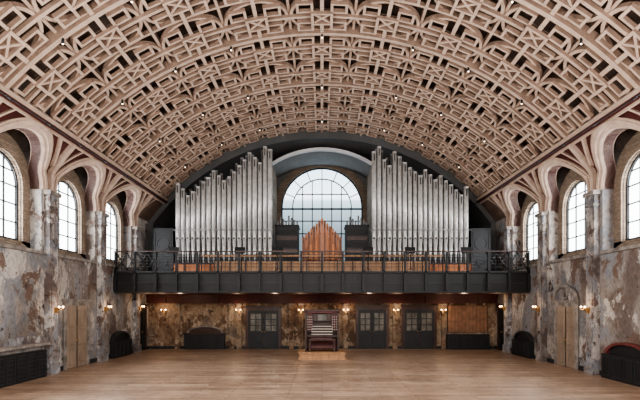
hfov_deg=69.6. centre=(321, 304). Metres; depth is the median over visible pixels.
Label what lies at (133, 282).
balcony
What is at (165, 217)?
end wall
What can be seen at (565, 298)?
door
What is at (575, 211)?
window
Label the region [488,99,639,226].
trim
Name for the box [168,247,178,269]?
music stand
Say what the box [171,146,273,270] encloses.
organ pipes
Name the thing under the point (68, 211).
window
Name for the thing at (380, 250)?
wall
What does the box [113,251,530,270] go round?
balcony railing
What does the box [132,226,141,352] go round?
column
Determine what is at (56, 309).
wall sconce
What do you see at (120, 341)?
radiator cover
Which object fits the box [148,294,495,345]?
wall
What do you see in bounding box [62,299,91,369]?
door
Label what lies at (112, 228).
window
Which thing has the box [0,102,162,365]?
wall
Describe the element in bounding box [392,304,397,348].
pilaster
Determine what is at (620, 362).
fireplace
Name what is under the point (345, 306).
pilaster
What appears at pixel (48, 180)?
trim
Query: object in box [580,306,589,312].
wall sconce
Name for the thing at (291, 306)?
pilaster
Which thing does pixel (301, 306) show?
pilaster
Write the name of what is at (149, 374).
floor
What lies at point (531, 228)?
window
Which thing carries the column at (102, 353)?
attached to the wall at (22, 260)
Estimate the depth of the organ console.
21.90 m
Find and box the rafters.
[0,0,639,179]
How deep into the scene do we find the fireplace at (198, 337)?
26.17 m
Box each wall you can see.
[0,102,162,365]
[148,120,495,270]
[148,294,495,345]
[179,250,462,262]
[277,165,366,224]
[481,103,639,369]
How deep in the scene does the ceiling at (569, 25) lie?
16.74 m
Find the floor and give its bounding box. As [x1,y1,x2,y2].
[0,349,639,399]
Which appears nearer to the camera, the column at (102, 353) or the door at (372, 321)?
the column at (102, 353)
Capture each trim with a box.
[0,96,155,226]
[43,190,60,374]
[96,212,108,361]
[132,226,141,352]
[146,295,497,302]
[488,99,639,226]
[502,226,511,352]
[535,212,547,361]
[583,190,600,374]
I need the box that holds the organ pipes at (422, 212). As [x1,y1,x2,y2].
[370,146,472,270]
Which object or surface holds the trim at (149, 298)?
attached to the wall at (161, 327)
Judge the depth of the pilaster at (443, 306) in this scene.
26.37 m
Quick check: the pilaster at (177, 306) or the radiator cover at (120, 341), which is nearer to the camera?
the radiator cover at (120, 341)
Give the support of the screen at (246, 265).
on the balcony
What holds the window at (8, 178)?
in the wall at (22, 260)
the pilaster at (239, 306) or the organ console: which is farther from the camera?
the pilaster at (239, 306)
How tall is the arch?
7.780 m
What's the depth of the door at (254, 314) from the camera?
26.41 m
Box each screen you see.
[214,261,429,270]
[447,305,487,331]
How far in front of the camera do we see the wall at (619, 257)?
17.46 m
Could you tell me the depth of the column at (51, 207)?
16.65 m
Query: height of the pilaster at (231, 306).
2.600 m
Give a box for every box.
[275,216,299,259]
[344,216,368,259]
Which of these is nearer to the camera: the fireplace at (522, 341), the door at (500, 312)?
the fireplace at (522, 341)
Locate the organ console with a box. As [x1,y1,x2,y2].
[298,309,345,359]
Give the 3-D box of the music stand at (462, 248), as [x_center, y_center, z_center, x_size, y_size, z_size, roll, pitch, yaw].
[7.200,-2.266,22.835,0.520,1.268,0.444,0,0,0]
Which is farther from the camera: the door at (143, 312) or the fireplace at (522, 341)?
the door at (143, 312)
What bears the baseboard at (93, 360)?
attached to the wall at (22, 260)
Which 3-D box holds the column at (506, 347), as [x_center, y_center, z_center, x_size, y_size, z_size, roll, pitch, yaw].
[10.010,-0.805,24.540,0.580,6.650,0.680,0,0,0]
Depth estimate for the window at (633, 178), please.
15.59 m
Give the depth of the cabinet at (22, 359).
14.98 m
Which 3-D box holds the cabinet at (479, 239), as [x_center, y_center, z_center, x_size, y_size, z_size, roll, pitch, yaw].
[8.750,-2.930,25.580,1.100,2.600,0.640,0,0,0]
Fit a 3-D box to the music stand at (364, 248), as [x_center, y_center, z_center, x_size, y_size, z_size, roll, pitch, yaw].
[2.300,-2.266,22.835,0.520,1.268,0.444,0,0,0]
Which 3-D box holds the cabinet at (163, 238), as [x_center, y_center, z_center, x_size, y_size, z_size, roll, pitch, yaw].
[-8.750,-2.930,25.580,1.100,2.600,0.640,0,0,0]
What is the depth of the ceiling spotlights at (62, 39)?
16.79 m
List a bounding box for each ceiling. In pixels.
[0,0,639,196]
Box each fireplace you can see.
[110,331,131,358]
[183,326,226,348]
[512,331,533,358]
[601,342,639,386]
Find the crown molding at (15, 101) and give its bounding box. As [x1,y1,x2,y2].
[0,83,639,203]
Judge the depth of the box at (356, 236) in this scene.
26.20 m
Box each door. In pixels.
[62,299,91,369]
[140,304,148,349]
[244,306,282,348]
[354,305,389,348]
[400,305,437,348]
[495,304,503,349]
[552,285,578,369]
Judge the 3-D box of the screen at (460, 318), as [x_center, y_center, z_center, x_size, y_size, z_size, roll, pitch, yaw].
[8.350,0.795,26.419,2.300,1.550,0.098,0,0,0]
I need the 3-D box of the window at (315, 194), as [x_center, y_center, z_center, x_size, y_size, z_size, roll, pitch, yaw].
[0.000,-5.435,30.890,5.440,7.510,0.140,0,0,0]
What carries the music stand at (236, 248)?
on the balcony
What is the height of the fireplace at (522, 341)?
1.250 m
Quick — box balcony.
[113,271,530,293]
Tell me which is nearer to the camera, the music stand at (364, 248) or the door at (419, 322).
the music stand at (364, 248)
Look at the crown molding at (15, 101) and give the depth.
16.30 m
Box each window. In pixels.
[0,151,17,240]
[57,181,77,252]
[106,202,117,261]
[281,168,362,259]
[526,202,537,261]
[566,181,586,252]
[626,154,639,240]
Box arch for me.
[266,147,377,259]
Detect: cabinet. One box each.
[0,335,49,387]
[446,334,489,348]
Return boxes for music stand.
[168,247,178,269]
[234,247,244,269]
[273,247,282,270]
[363,247,373,270]
[405,247,415,269]
[461,247,471,270]
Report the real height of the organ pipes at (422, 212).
7.073 m
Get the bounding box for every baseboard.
[60,346,148,370]
[149,346,494,348]
[495,346,600,374]
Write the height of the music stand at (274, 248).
1.268 m
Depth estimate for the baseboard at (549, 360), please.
19.79 m
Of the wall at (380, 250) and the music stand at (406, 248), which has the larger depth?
the wall at (380, 250)
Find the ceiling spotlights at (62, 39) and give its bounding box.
[61,0,582,166]
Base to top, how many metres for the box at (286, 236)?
3.510 m
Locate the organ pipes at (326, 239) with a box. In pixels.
[302,218,341,259]
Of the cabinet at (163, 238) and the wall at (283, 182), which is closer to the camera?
the cabinet at (163, 238)
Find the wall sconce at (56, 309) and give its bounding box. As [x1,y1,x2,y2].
[54,306,63,312]
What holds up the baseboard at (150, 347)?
attached to the wall at (161, 327)
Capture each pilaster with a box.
[174,304,180,348]
[228,304,234,348]
[236,304,241,348]
[288,304,294,348]
[298,304,303,348]
[343,304,348,348]
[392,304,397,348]
[441,304,446,348]
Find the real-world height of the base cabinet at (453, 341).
0.850 m

